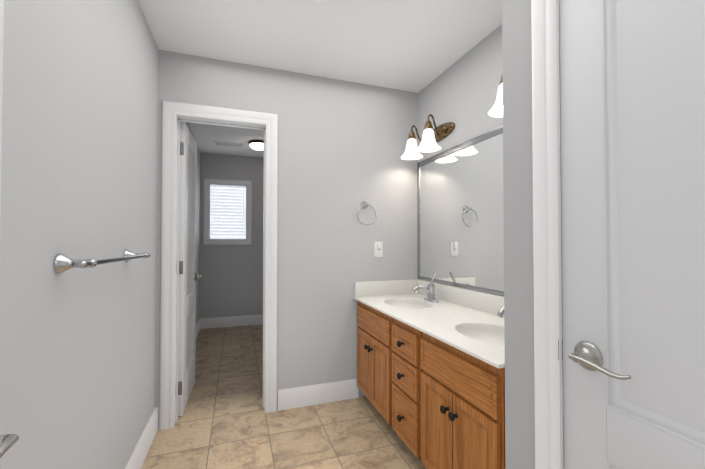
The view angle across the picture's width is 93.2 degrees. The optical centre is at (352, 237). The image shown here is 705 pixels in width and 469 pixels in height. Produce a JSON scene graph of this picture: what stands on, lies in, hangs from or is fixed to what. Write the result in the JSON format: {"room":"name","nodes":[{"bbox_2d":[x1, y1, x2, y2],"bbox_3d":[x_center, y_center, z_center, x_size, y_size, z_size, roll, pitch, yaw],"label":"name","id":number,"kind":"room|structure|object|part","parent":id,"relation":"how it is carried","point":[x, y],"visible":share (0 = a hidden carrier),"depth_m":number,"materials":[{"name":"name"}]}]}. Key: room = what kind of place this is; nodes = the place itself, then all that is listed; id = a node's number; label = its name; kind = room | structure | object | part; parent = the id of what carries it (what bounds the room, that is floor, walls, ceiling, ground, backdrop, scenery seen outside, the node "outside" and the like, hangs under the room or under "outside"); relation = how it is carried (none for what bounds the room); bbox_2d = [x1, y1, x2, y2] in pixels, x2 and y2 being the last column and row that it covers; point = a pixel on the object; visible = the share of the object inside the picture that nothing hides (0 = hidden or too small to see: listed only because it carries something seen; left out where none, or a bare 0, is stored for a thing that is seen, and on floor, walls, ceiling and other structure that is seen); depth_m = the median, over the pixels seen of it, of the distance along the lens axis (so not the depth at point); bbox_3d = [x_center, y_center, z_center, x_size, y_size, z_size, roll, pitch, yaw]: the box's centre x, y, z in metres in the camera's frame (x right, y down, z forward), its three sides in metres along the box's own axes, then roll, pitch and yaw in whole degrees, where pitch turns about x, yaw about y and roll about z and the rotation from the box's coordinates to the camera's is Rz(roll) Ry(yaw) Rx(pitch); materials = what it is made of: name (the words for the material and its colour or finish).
{"room":"bathroom","nodes":[
{"label":"bathroom","id":0,"kind":"room"},
{"bbox_2d":[0,0,199,468],"bbox_3d":[-1.070,-0.009,1.416,0.120,2.440,6.970,0,-1,-19],"label":"wall","id":1,"kind":"structure","parent":0,"point":[79,182],"depth_m":1.08,"materials":[{"name":"grey paint"}]},
{"bbox_2d":[53,249,150,273],"bbox_3d":[-0.905,0.081,1.268,0.092,0.060,0.751,0,-1,-19],"label":"towel bar","id":2,"kind":"object","parent":1,"relation":"attached to","point":[62,263],"visible":1,"depth_m":0.97,"materials":[{"name":"silver metal"}]},
{"bbox_2d":[125,408,156,468],"bbox_3d":[-0.827,1.133,0.905,0.015,0.140,2.580,0,-1,-19],"label":"baseboard","id":3,"kind":"structure","parent":1,"relation":"attached to","point":[139,454],"depth_m":1.82,"materials":[{"name":"white"}]},
{"bbox_2d":[196,319,199,337],"bbox_3d":[-1.698,1.172,3.418,0.015,0.140,2.500,0,-1,-19],"label":"baseboard","id":4,"kind":"structure","parent":1,"relation":"attached to","point":[197,327],"depth_m":4.36,"materials":[{"name":"white"}]},
{"bbox_2d":[155,49,173,428],"bbox_3d":[-1.234,0.004,2.211,0.090,2.440,0.120,0,-1,-19],"label":"wall","id":5,"kind":"structure","parent":0,"point":[166,75],"depth_m":2.15,"materials":[{"name":"grey paint"}]},
{"bbox_2d":[178,122,201,415],"bbox_3d":[-1.259,0.211,2.549,0.156,2.020,0.576,0,-1,-17],"label":"room door","id":6,"kind":"structure","parent":5,"relation":"in","point":[188,276],"depth_m":2.46,"materials":[{"name":"white painted wood"},{"name":"satin nickel"}]},
{"bbox_3d":[-1.263,0.324,2.722,0.060,0.074,0.162,0,-1,-17],"label":"lever","id":7,"kind":"part","parent":6,"relation":"part of","materials":[{"name":"grey metal"}]},
{"bbox_2d":[199,153,208,318],"bbox_3d":[-2.080,0.042,4.690,0.115,2.440,0.120,0,-1,-19],"label":"wall","id":8,"kind":"structure","parent":0,"point":[204,257],"depth_m":4.63,"materials":[{"name":"grey paint"}]},
{"bbox_2d":[208,153,263,317],"bbox_3d":[-1.447,0.045,4.910,1.225,2.440,0.120,0,-1,-19],"label":"wall","id":9,"kind":"structure","parent":0,"point":[227,284],"depth_m":4.78,"materials":[{"name":"grey paint"}]},
{"bbox_2d":[203,178,251,244],"bbox_3d":[-1.784,-0.359,4.788,0.645,0.935,0.140,0,-1,-19],"label":"window","id":10,"kind":"structure","parent":9,"relation":"in","point":[206,240],"depth_m":4.72,"materials":[{"name":"white"}]},
{"bbox_2d":[210,185,245,238],"bbox_3d":[-1.780,-0.351,4.778,0.477,0.783,0.062,0,-1,-19],"label":"window blinds","id":11,"kind":"object","parent":10,"relation":"attached to","point":[228,212],"visible":0.96,"depth_m":4.78,"materials":[{"name":"white plastic"}]},
{"bbox_2d":[200,314,262,328],"bbox_3d":[-1.479,1.194,4.809,1.340,0.140,0.015,0,-1,-19],"label":"baseboard","id":12,"kind":"structure","parent":9,"relation":"attached to","point":[218,322],"depth_m":4.72,"materials":[{"name":"white"}]},
{"bbox_2d":[141,324,425,468],"bbox_3d":[-0.139,1.266,1.735,2.320,0.100,7.000,0,-1,-19],"label":"floor","id":13,"kind":"structure","parent":0,"point":[224,421],"depth_m":2.12,"materials":[{"name":"tile"}]},
{"bbox_2d":[353,297,504,468],"bbox_3d":[0.514,0.841,1.939,0.592,0.756,1.510,0,-1,-19],"label":"bathroom vanity","id":14,"kind":"object","parent":13,"relation":"on","point":[431,370],"depth_m":1.56,"materials":[{"name":"brown wood"}]},
{"bbox_3d":[0.087,0.903,2.409,0.019,0.448,0.281,0,-1,-19],"label":"door","id":15,"kind":"part","parent":14,"relation":"part of","materials":[{"name":"brown wood"}]},
{"bbox_3d":[0.182,0.898,2.136,0.019,0.448,0.281,0,-1,-19],"label":"door","id":16,"kind":"part","parent":14,"relation":"part of","materials":[{"name":"brown wood"}]},
{"bbox_3d":[0.261,0.582,1.826,0.037,0.036,0.036,0,-1,-19],"label":"knob","id":17,"kind":"part","parent":14,"relation":"part of","materials":[{"name":"black metal"}]},
{"bbox_3d":[0.261,0.986,1.819,0.037,0.036,0.036,0,-1,-19],"label":"knob","id":18,"kind":"part","parent":14,"relation":"part of","materials":[{"name":"black metal"}]},
{"bbox_3d":[0.261,0.757,1.823,0.037,0.036,0.036,0,-1,-19],"label":"knob","id":19,"kind":"part","parent":14,"relation":"part of","materials":[{"name":"black metal"}]},
{"bbox_3d":[0.288,0.986,1.829,0.019,0.263,0.286,0,-1,-19],"label":"drawer","id":20,"kind":"part","parent":14,"relation":"part of","materials":[{"name":"brown wood"}]},
{"bbox_3d":[0.288,0.757,1.832,0.019,0.165,0.286,0,-1,-19],"label":"drawer","id":21,"kind":"part","parent":14,"relation":"part of","materials":[{"name":"brown wood"}]},
{"bbox_3d":[0.288,0.582,1.835,0.019,0.155,0.286,0,-1,-19],"label":"drawer","id":22,"kind":"part","parent":14,"relation":"part of","materials":[{"name":"brown wood"}]},
{"bbox_2d":[357,293,504,364],"bbox_3d":[0.523,0.455,1.948,0.573,0.016,1.510,0,-1,-19],"label":"countertop","id":23,"kind":"structure","parent":14,"relation":"on","point":[478,332],"depth_m":1.79,"materials":[{"name":"white stone"}]},
{"bbox_2d":[384,298,432,308],"bbox_3d":[0.382,0.515,2.303,0.300,0.125,0.410,0,-1,-19],"label":"sink","id":24,"kind":"object","parent":23,"relation":"in","point":[397,303],"depth_m":2.45,"materials":[{"name":"white ceramic"}]},
{"bbox_2d":[412,273,438,302],"bbox_3d":[0.511,0.353,2.371,0.200,0.202,0.164,0,-1,-19],"label":"faucet","id":25,"kind":"object","parent":23,"relation":"on","point":[430,290],"depth_m":2.37,"materials":[{"name":"silver metal"}]},
{"bbox_2d":[455,323,504,345],"bbox_3d":[0.649,0.504,1.533,0.300,0.125,0.410,0,-1,-19],"label":"sink","id":26,"kind":"object","parent":23,"relation":"in","point":[487,334],"depth_m":1.70,"materials":[{"name":"white ceramic"}]},
{"bbox_2d":[497,307,503,317],"bbox_3d":[0.778,0.341,1.601,0.200,0.202,0.164,0,-1,-19],"label":"faucet","id":27,"kind":"object","parent":23,"relation":"on","point":[500,314],"depth_m":1.57,"materials":[{"name":"silver metal"}]},
{"bbox_3d":[0.390,0.889,1.535,0.019,0.448,0.251,0,-1,-19],"label":"door","id":28,"kind":"part","parent":14,"relation":"part of","materials":[{"name":"brown wood"}]},
{"bbox_3d":[0.396,0.740,1.434,0.037,0.036,0.036,0,-1,-19],"label":"knob","id":29,"kind":"part","parent":14,"relation":"part of","materials":[{"name":"black metal"}]},
{"bbox_3d":[0.416,0.739,1.377,0.037,0.036,0.036,0,-1,-19],"label":"knob","id":30,"kind":"part","parent":14,"relation":"part of","materials":[{"name":"black metal"}]},
{"bbox_3d":[0.475,0.885,1.290,0.019,0.448,0.251,0,-1,-19],"label":"door","id":31,"kind":"part","parent":14,"relation":"part of","materials":[{"name":"brown wood"}]},
{"bbox_2d":[174,52,417,409],"bbox_3d":[-0.332,0.008,2.524,1.820,2.440,0.120,0,-1,-19],"label":"wall","id":32,"kind":"structure","parent":0,"point":[341,146],"depth_m":2.51,"materials":[{"name":"grey paint"}]},
{"bbox_2d":[159,100,277,429],"bbox_3d":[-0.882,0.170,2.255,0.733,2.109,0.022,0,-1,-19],"label":"door frame","id":33,"kind":"structure","parent":32,"relation":"attached to","point":[171,110],"depth_m":2.17,"materials":[{"name":"white wood"}]},
{"bbox_2d":[278,379,358,410],"bbox_3d":[-0.242,1.158,2.465,0.608,0.140,0.015,0,-1,-19],"label":"baseboard","id":34,"kind":"structure","parent":32,"relation":"attached to","point":[297,397],"depth_m":2.45,"materials":[{"name":"white"}]},
{"bbox_2d":[357,201,376,224],"bbox_3d":[0.102,-0.187,2.577,0.164,0.192,0.067,0,-1,-19],"label":"towel ring","id":35,"kind":"object","parent":32,"relation":"attached to","point":[364,205],"visible":1,"depth_m":2.56,"materials":[{"name":"silver metal"}]},
{"bbox_2d":[374,242,382,256],"bbox_3d":[0.211,0.093,2.631,0.070,0.120,0.030,0,-1,-19],"label":"electrical outlet plate","id":36,"kind":"object","parent":32,"relation":"attached to","point":[378,246],"visible":1,"depth_m":2.63,"materials":[{"name":"white plastic"}]},
{"bbox_2d":[355,279,416,296],"bbox_3d":[0.275,0.402,2.652,0.541,0.116,0.020,0,-1,-19],"label":"backsplash","id":37,"kind":"structure","parent":32,"relation":"attached to","point":[368,288],"depth_m":2.62,"materials":[{"name":"white stone"}]},
{"bbox_2d":[139,0,501,157],"bbox_3d":[-0.139,-1.273,1.774,2.320,0.100,7.000,0,-1,-19],"label":"ceiling","id":38,"kind":"structure","parent":0,"point":[417,46],"depth_m":2.02,"materials":[{"name":"white paint"}]},
{"bbox_2d":[214,141,242,147],"bbox_3d":[-1.579,-1.182,4.248,0.340,0.006,0.170,0,-1,-19],"label":"ceiling vent","id":39,"kind":"object","parent":38,"relation":"in","point":[226,144],"visible":0.94,"depth_m":4.23,"materials":[{"name":"white metal"}]},
{"bbox_2d":[248,140,263,150],"bbox_3d":[-1.173,-1.141,4.176,0.256,0.090,0.256,0,-1,-19],"label":"ceiling light","id":40,"kind":"object","parent":38,"relation":"attached to","point":[256,145],"visible":0.88,"depth_m":4.09,"materials":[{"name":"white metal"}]},
{"bbox_2d":[418,24,503,296],"bbox_3d":[1.027,-0.006,1.566,0.120,2.440,2.820,0,-1,-19],"label":"wall","id":41,"kind":"structure","parent":0,"point":[461,93],"depth_m":2.19,"materials":[{"name":"grey paint"}]},
{"bbox_2d":[401,114,454,159],"bbox_3d":[0.528,-0.741,2.458,0.244,0.248,0.410,0,-1,-19],"label":"sconce","id":42,"kind":"object","parent":41,"relation":"attached to","point":[431,138],"visible":1,"depth_m":2.39,"materials":[{"name":"white glass"}]},
{"bbox_3d":[0.493,-0.686,2.445,0.170,0.138,0.405,0,-1,-19],"label":"lamp shade","id":43,"kind":"part","parent":42,"relation":"part of","materials":[{"name":"white glass"}]},
{"bbox_2d":[417,125,503,294],"bbox_3d":[0.789,-0.151,2.050,0.012,0.958,1.506,0,-1,-19],"label":"mirror","id":44,"kind":"object","parent":41,"relation":"attached to","point":[460,210],"visible":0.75,"depth_m":2.20,"materials":[{"name":"silver metal"}]},
{"bbox_2d":[417,279,503,316],"bbox_3d":[0.784,0.393,2.040,0.020,0.116,1.510,0,-1,-19],"label":"backsplash","id":45,"kind":"structure","parent":41,"relation":"attached to","point":[488,303],"depth_m":2.17,"materials":[{"name":"white stone"}]},
{"bbox_2d":[488,74,502,116],"bbox_3d":[0.839,-0.755,1.560,0.244,0.248,0.410,0,-1,-19],"label":"sconce","id":46,"kind":"object","parent":41,"relation":"attached to","point":[496,109],"visible":0.08,"depth_m":1.66,"materials":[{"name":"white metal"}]},
{"bbox_2d":[502,0,534,468],"bbox_3d":[0.604,-0.014,1.078,0.100,2.440,0.197,0,-1,-19],"label":"wall","id":47,"kind":"structure","parent":0,"point":[518,247],"depth_m":1.09,"materials":[{"name":"grey paint"}]},
{"bbox_3d":[-0.345,-0.036,-0.338,0.100,2.440,0.120,0,-1,-19],"label":"wall","id":48,"kind":"structure","parent":0,"visible":0},
{"bbox_2d":[0,0,18,457],"bbox_3d":[-0.437,0.173,0.130,0.155,2.020,0.821,0,-1,-19],"label":"entry door","id":49,"kind":"structure","parent":48,"relation":"in","point":[7,441],"depth_m":0.52,"materials":[{"name":"grey wood"}]},
{"bbox_3d":[-0.487,0.288,0.418,0.060,0.074,0.162,0,-1,-19],"label":"lever","id":50,"kind":"part","parent":49,"relation":"part of","materials":[{"name":"grey metal"}]},
{"bbox_3d":[0.765,-1.044,0.627,0.100,0.395,0.790,0,-1,-19],"label":"wall","id":51,"kind":"structure","parent":0,"visible":0},
{"bbox_2d":[531,0,562,468],"bbox_3d":[0.707,0.144,0.589,0.022,2.109,0.918,0,-1,-19],"label":"trim","id":52,"kind":"structure","parent":51,"relation":"attached to","point":[547,240],"depth_m":0.97,"materials":[{"name":"white wood"}]},
{"bbox_2d":[558,338,562,360],"bbox_3d":[0.597,0.318,0.952,0.032,0.060,0.008,0,-1,-19],"label":"strike plate","id":53,"kind":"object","parent":52,"relation":"attached to","point":[558,349],"depth_m":0.94,"materials":[{"name":"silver metal"}]},
{"bbox_2d":[559,27,563,468],"bbox_3d":[0.765,0.176,0.609,0.104,2.045,0.790,0,-1,-19],"label":"trim","id":54,"kind":"structure","parent":51,"relation":"attached to","point":[561,233],"depth_m":0.96,"materials":[{"name":"white wood"}]},
{"bbox_2d":[559,0,704,468],"bbox_3d":[0.738,0.180,0.595,0.155,2.020,0.765,0,-1,-19],"label":"door","id":55,"kind":"structure","parent":51,"relation":"in","point":[632,100],"depth_m":0.79,"materials":[{"name":"grey wood"}]},
{"bbox_3d":[0.607,0.310,0.825,0.060,0.074,0.162,0,-1,-19],"label":"lever","id":56,"kind":"part","parent":55,"relation":"part of","materials":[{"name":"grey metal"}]}
]}

